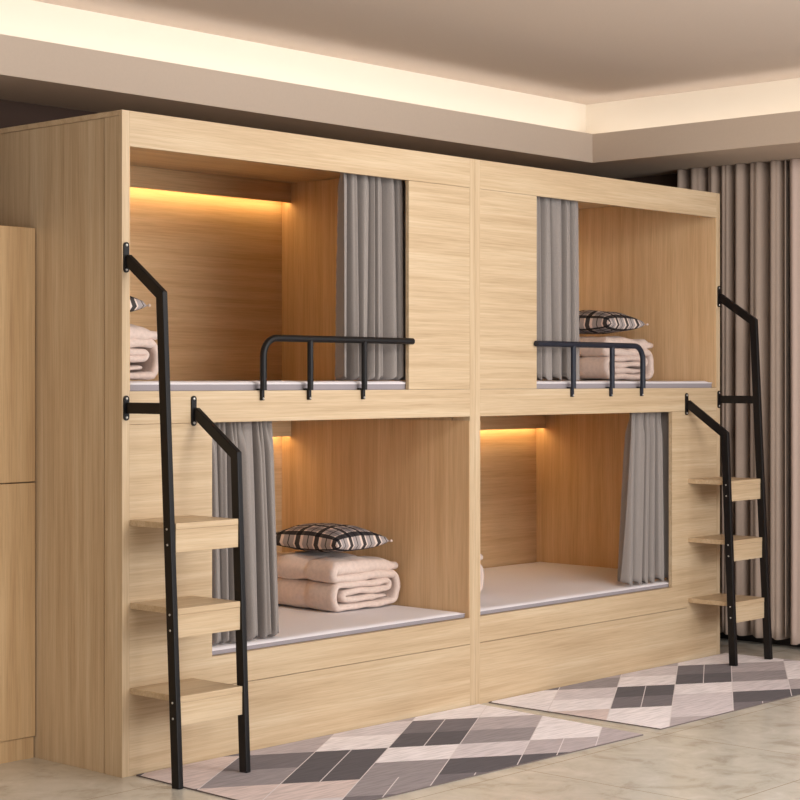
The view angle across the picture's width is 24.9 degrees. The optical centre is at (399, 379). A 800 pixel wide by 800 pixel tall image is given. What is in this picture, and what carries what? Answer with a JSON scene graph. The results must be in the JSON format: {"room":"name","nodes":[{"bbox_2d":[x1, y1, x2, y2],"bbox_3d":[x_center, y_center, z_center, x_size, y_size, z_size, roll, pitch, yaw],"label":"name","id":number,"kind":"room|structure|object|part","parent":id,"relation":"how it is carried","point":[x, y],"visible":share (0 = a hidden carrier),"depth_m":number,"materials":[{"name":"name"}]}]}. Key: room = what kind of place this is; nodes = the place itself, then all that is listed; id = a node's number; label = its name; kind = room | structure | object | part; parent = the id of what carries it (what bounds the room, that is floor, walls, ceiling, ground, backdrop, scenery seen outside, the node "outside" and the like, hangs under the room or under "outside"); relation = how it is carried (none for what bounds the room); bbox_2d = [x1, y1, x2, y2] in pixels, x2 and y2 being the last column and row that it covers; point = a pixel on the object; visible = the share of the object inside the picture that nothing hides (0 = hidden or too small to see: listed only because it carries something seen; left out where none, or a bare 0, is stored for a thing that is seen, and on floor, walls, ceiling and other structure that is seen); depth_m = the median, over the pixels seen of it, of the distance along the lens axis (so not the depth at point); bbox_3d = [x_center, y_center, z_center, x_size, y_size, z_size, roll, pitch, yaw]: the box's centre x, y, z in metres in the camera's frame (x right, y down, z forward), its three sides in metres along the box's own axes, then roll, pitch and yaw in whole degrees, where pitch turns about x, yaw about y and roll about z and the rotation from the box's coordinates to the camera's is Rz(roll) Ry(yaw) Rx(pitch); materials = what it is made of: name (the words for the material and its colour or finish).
{"room":"dormitory","nodes":[
{"label":"dormitory","id":0,"kind":"room"},
{"bbox_2d":[0,99,96,128],"bbox_3d":[-2.727,-0.071,6.478,0.100,3.000,11.620,0,0,42],"label":"wall","id":1,"kind":"structure","parent":0,"point":[12,113],"depth_m":7.68,"materials":[{"name":"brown paint"}]},
{"bbox_2d":[0,34,799,178],"bbox_3d":[0.685,-1.249,3.315,9.205,0.155,11.520,0,0,42],"label":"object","id":2,"kind":"structure","parent":1,"relation":"attached to","point":[32,71],"depth_m":8.52,"materials":[{"name":"beige paint"}]},
{"bbox_2d":[0,638,799,799],"bbox_3d":[0.681,1.479,3.385,9.305,0.100,11.620,0,0,42],"label":"floor","id":3,"kind":"structure","parent":0,"point":[751,753],"depth_m":6.59,"materials":[{"name":"beige stone"}]},
{"bbox_2d":[0,225,34,763],"bbox_3d":[-1.932,0.427,6.754,0.678,2.003,0.904,0,0,42],"label":"wardrobe","id":4,"kind":"object","parent":3,"relation":"on","point":[17,244],"visible":1,"depth_m":6.80,"materials":[{"name":"brown wood"}]},
{"bbox_3d":[-1.542,-0.096,6.705,0.036,0.957,0.450,0,0,42],"label":"door","id":5,"kind":"part","parent":4,"relation":"part of","materials":[{"name":"brown wood"}]},
{"bbox_3d":[-1.542,0.866,6.705,0.036,0.957,0.450,0,0,42],"label":"door","id":6,"kind":"part","parent":4,"relation":"part of","materials":[{"name":"brown wood"}]},
{"bbox_2d":[0,110,474,788],"bbox_3d":[-0.668,0.229,7.551,1.498,2.401,1.976,0,0,42],"label":"bunk bed","id":7,"kind":"object","parent":3,"relation":"on","point":[228,233],"visible":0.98,"depth_m":7.10,"materials":[{"name":"brown wood"}]},
{"bbox_3d":[-1.431,0.229,6.932,1.200,2.400,0.034,0,0,42],"label":"panel","id":8,"kind":"part","parent":7,"relation":"part of","materials":[{"name":"brown wood"}]},
{"bbox_3d":[-0.984,0.101,6.527,0.006,0.090,0.024,0,0,42],"label":"mounting plate","id":9,"kind":"part","parent":7,"relation":"part of","materials":[{"name":"black metal"}]},
{"bbox_3d":[-0.984,-0.441,6.527,0.006,0.110,0.024,0,0,42],"label":"mounting plate","id":10,"kind":"part","parent":7,"relation":"part of","materials":[{"name":"black metal"}]},
{"bbox_3d":[-0.875,0.490,6.434,0.304,1.880,0.022,0,0,42],"label":"handrail","id":11,"kind":"part","parent":7,"relation":"part of","materials":[{"name":"black metal"}]},
{"bbox_3d":[-0.849,0.659,6.695,0.020,0.996,0.398,0,0,42],"label":"stair panel","id":12,"kind":"part","parent":7,"relation":"part of","materials":[{"name":"brown wood"}]},
{"bbox_3d":[-0.769,0.115,6.764,0.006,0.112,0.024,0,0,42],"label":"mounting plate","id":13,"kind":"part","parent":7,"relation":"part of","materials":[{"name":"black metal"}]},
{"bbox_3d":[-1.216,0.243,8.047,0.020,2.371,1.908,0,0,42],"label":"panel","id":14,"kind":"part","parent":7,"relation":"part of","materials":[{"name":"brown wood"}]},
{"bbox_3d":[-0.659,0.764,6.676,0.300,1.320,0.022,0,0,42],"label":"handrail","id":15,"kind":"part","parent":7,"relation":"part of","materials":[{"name":"black metal"}]},
{"bbox_2d":[212,421,278,644],"bbox_3d":[-0.638,0.587,7.067,0.134,0.851,0.410,0,0,42],"label":"privacy curtain","id":16,"kind":"object","parent":7,"relation":"hanging from","point":[254,439],"visible":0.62,"depth_m":7.06,"materials":[{"name":"grey fabric"}]},
{"bbox_2d":[130,381,434,390],"bbox_3d":[-0.772,0.022,7.645,1.138,0.039,1.896,0,0,42],"label":"mattress","id":17,"kind":"object","parent":7,"relation":"on","point":[134,385],"visible":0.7,"depth_m":7.05,"materials":[{"name":"white fabric"}]},
{"bbox_2d":[130,324,157,379],"bbox_3d":[-1.303,-0.117,7.205,0.586,0.237,0.443,0,0,42],"label":"quilt","id":18,"kind":"object","parent":17,"relation":"on","point":[143,347],"visible":0.06,"depth_m":7.12,"materials":[{"name":"beige fabric"}]},
{"bbox_2d":[130,296,150,311],"bbox_3d":[-1.280,-0.307,7.173,0.493,0.128,0.356,0,0,42],"label":"pillow","id":19,"kind":"object","parent":18,"relation":"on","point":[135,304],"visible":0.09,"depth_m":7.12,"materials":[{"name":"fabric"}]},
{"bbox_3d":[-0.342,1.293,7.254,0.020,0.272,1.908,0,0,42],"label":"panel","id":20,"kind":"part","parent":7,"relation":"part of","materials":[{"name":"brown wood"}]},
{"bbox_3d":[-0.356,-0.062,7.202,0.025,0.203,0.025,0,0,42],"label":"post","id":21,"kind":"part","parent":7,"relation":"part of","materials":[{"name":"black metal"}]},
{"bbox_2d":[212,603,464,654],"bbox_3d":[-0.772,1.029,7.645,1.138,0.028,1.896,0,0,42],"label":"mattress","id":22,"kind":"object","parent":7,"relation":"on","point":[296,624],"visible":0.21,"depth_m":7.65,"materials":[{"name":"white fabric"}]},
{"bbox_2d":[277,551,399,611],"bbox_3d":[-0.356,0.895,8.220,0.584,0.238,0.443,0,0,42],"label":"quilt","id":23,"kind":"object","parent":22,"relation":"on","point":[337,581],"visible":0.9,"depth_m":8.02,"materials":[{"name":"beige fabric"}]},
{"bbox_2d":[276,523,392,552],"bbox_3d":[-0.333,0.710,8.189,0.493,0.124,0.356,0,0,42],"label":"pillow","id":24,"kind":"object","parent":23,"relation":"on","point":[317,537],"visible":0.96,"depth_m":8.07,"materials":[{"name":"fabric"}]},
{"bbox_3d":[-0.208,1.100,7.402,0.020,0.114,1.510,0,0,42],"label":"rail","id":25,"kind":"part","parent":7,"relation":"part of","materials":[{"name":"brown wood"}]},
{"bbox_3d":[-0.146,-0.062,7.434,0.025,0.203,0.025,0,0,42],"label":"post","id":26,"kind":"part","parent":7,"relation":"part of","materials":[{"name":"black metal"}]},
{"bbox_2d":[335,173,405,379],"bbox_3d":[-0.135,-0.469,7.625,0.131,0.942,0.403,0,0,42],"label":"privacy curtain","id":27,"kind":"object","parent":7,"relation":"hanging from","point":[371,214],"visible":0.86,"depth_m":7.58,"materials":[{"name":"grey fabric"}]},
{"bbox_3d":[-0.126,0.229,8.370,1.200,2.400,0.034,0,0,42],"label":"panel","id":28,"kind":"part","parent":7,"relation":"part of","materials":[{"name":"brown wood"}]},
{"bbox_3d":[0.165,-0.401,7.813,0.019,0.882,0.400,0,0,42],"label":"panel","id":29,"kind":"part","parent":7,"relation":"part of","materials":[{"name":"brown wood"}]},
{"bbox_2d":[136,704,642,799],"bbox_3d":[0.028,1.426,6.939,0.928,0.004,1.965,0,0,42],"label":"area rug","id":30,"kind":"object","parent":3,"relation":"on","point":[376,762],"visible":0.98,"depth_m":6.88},
{"bbox_2d":[475,159,772,704],"bbox_3d":[0.671,0.229,9.016,1.512,2.400,1.992,0,0,42],"label":"bunk bed","id":31,"kind":"object","parent":3,"relation":"on","point":[549,462],"visible":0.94,"depth_m":9.25,"materials":[{"name":"brown wood"}]},
{"bbox_3d":[-0.103,0.229,8.396,1.200,2.400,0.034,0,0,42],"label":"panel","id":32,"kind":"part","parent":31,"relation":"part of","materials":[{"name":"brown wood"}]},
{"bbox_3d":[0.117,0.243,9.516,0.020,2.371,1.920,0,0,42],"label":"panel","id":33,"kind":"part","parent":31,"relation":"part of","materials":[{"name":"brown wood"}]},
{"bbox_3d":[0.482,-0.401,8.163,0.019,0.882,0.408,0,0,42],"label":"panel","id":34,"kind":"part","parent":31,"relation":"part of","materials":[{"name":"brown wood"}]},
{"bbox_2d":[537,197,579,379],"bbox_3d":[0.691,-0.469,8.545,0.149,0.941,0.375,0,0,42],"label":"privacy curtain","id":35,"kind":"object","parent":31,"relation":"hanging from","point":[557,219],"visible":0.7,"depth_m":8.50,"materials":[{"name":"grey fabric"}]},
{"bbox_3d":[0.811,-0.063,8.488,0.025,0.206,0.025,0,0,42],"label":"post","id":36,"kind":"part","parent":31,"relation":"part of","materials":[{"name":"black metal"}]},
{"bbox_2d":[480,562,668,614],"bbox_3d":[0.560,1.029,9.113,1.138,0.028,1.909,0,0,42],"label":"mattress","id":37,"kind":"object","parent":31,"relation":"on","point":[535,584],"visible":0.53,"depth_m":9.02,"materials":[{"name":"white fabric"}]},
{"bbox_2d":[480,554,483,591],"bbox_3d":[0.040,0.894,8.595,0.585,0.239,0.443,0,0,42],"label":"quilt","id":38,"kind":"object","parent":37,"relation":"on","point":[481,555],"visible":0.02,"depth_m":8.55,"materials":[{"name":"beige fabric"}]},
{"bbox_3d":[0.853,1.100,8.571,0.020,0.114,1.510,0,0,42],"label":"rail","id":39,"kind":"part","parent":31,"relation":"part of","materials":[{"name":"brown wood"}]},
{"bbox_3d":[0.991,1.293,8.723,0.020,0.272,1.920,0,0,42],"label":"panel","id":40,"kind":"part","parent":31,"relation":"part of","materials":[{"name":"brown wood"}]},
{"bbox_3d":[1.019,-0.063,8.718,0.025,0.206,0.025,0,0,42],"label":"post","id":41,"kind":"part","parent":31,"relation":"part of","materials":[{"name":"black metal"}]},
{"bbox_2d":[537,380,711,388],"bbox_3d":[0.560,0.022,9.113,1.138,0.039,1.909,0,0,42],"label":"mattress","id":42,"kind":"object","parent":31,"relation":"on","point":[560,384],"visible":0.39,"depth_m":8.85,"materials":[{"name":"white fabric"}]},
{"bbox_2d":[542,336,653,379],"bbox_3d":[0.988,-0.116,9.648,0.586,0.236,0.444,0,0,42],"label":"quilt","id":43,"kind":"object","parent":42,"relation":"on","point":[594,363],"visible":0.52,"depth_m":9.40,"materials":[{"name":"beige fabric"}]},
{"bbox_2d":[579,310,647,333],"bbox_3d":[1.012,-0.307,9.617,0.493,0.127,0.356,0,0,42],"label":"pillow","id":44,"kind":"object","parent":43,"relation":"on","point":[590,321],"visible":0.74,"depth_m":9.46,"materials":[{"name":"fabric"}]},
{"bbox_2d":[617,412,668,585],"bbox_3d":[1.206,0.587,9.102,0.143,0.851,0.408,0,0,42],"label":"privacy curtain","id":45,"kind":"object","parent":31,"relation":"hanging from","point":[643,556],"visible":1,"depth_m":9.03,"materials":[{"name":"grey fabric"}]},
{"bbox_3d":[1.211,0.229,9.843,1.200,2.400,0.034,0,0,42],"label":"panel","id":46,"kind":"part","parent":31,"relation":"part of","materials":[{"name":"brown wood"}]},
{"bbox_3d":[1.456,0.123,9.216,0.006,0.112,0.024,0,0,42],"label":"mounting plate","id":47,"kind":"part","parent":31,"relation":"part of","materials":[{"name":"black metal"}]},
{"bbox_3d":[1.498,0.659,9.282,0.020,0.996,0.411,0,0,42],"label":"stair panel","id":48,"kind":"part","parent":31,"relation":"part of","materials":[{"name":"brown wood"}]},
{"bbox_3d":[1.565,0.764,9.126,0.300,1.320,0.022,0,0,42],"label":"handrail","id":49,"kind":"part","parent":31,"relation":"part of","materials":[{"name":"black metal"}]},
{"bbox_3d":[1.659,0.101,9.440,0.006,0.090,0.024,0,0,42],"label":"mounting plate","id":50,"kind":"part","parent":31,"relation":"part of","materials":[{"name":"black metal"}]},
{"bbox_3d":[1.659,-0.434,9.440,0.006,0.110,0.024,0,0,42],"label":"mounting plate","id":51,"kind":"part","parent":31,"relation":"part of","materials":[{"name":"black metal"}]},
{"bbox_3d":[1.775,0.488,9.344,0.318,1.870,0.022,0,0,42],"label":"handrail","id":52,"kind":"part","parent":31,"relation":"part of","materials":[{"name":"black metal"}]},
{"bbox_2d":[489,653,799,729],"bbox_3d":[1.400,1.426,8.458,0.918,0.004,2.000,0,0,42],"label":"area rug","id":53,"kind":"object","parent":3,"relation":"on","point":[671,695],"visible":0.98,"depth_m":8.24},
{"bbox_2d":[33,0,799,104],"bbox_3d":[0.681,-1.546,3.385,9.305,0.050,11.620,0,0,42],"label":"ceiling","id":54,"kind":"structure","parent":0,"point":[585,52],"depth_m":8.04,"materials":[{"name":"grey paint"}]},
{"bbox_2d":[0,0,799,133],"bbox_3d":[0.624,-1.371,3.006,8.880,0.300,10.980,0,0,42],"label":"light","id":55,"kind":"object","parent":54,"relation":"attached to","point":[29,19],"depth_m":8.73,"materials":[{"name":"beige paint"}]},
{"bbox_2d":[620,173,676,186],"bbox_3d":[4.589,-0.071,7.617,9.205,3.000,0.100,0,0,42],"label":"wall","id":56,"kind":"structure","parent":0,"point":[670,180],"depth_m":10.37,"materials":[{"name":"brown paint"}]},
{"bbox_2d":[677,160,790,639],"bbox_3d":[1.847,0.108,9.924,0.677,2.555,0.176,0,0,42],"label":"drape","id":57,"kind":"object","parent":56,"relation":"hanging from","point":[754,197],"visible":0.52,"depth_m":9.77,"materials":[{"name":"grey fabric"}]},
{"bbox_2d":[720,632,799,646],"bbox_3d":[4.540,1.386,7.564,9.205,0.085,0.045,0,0,42],"label":"baseboard","id":58,"kind":"structure","parent":56,"relation":"attached to","point":[751,638],"depth_m":9.88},
{"bbox_2d":[790,159,799,644],"bbox_3d":[2.691,0.116,9.152,1.581,2.570,0.155,0,0,42],"label":"drape","id":59,"kind":"object","parent":56,"relation":"hanging from","point":[794,163],"visible":1,"depth_m":9.60,"materials":[{"name":"grey fabric"}]}
]}

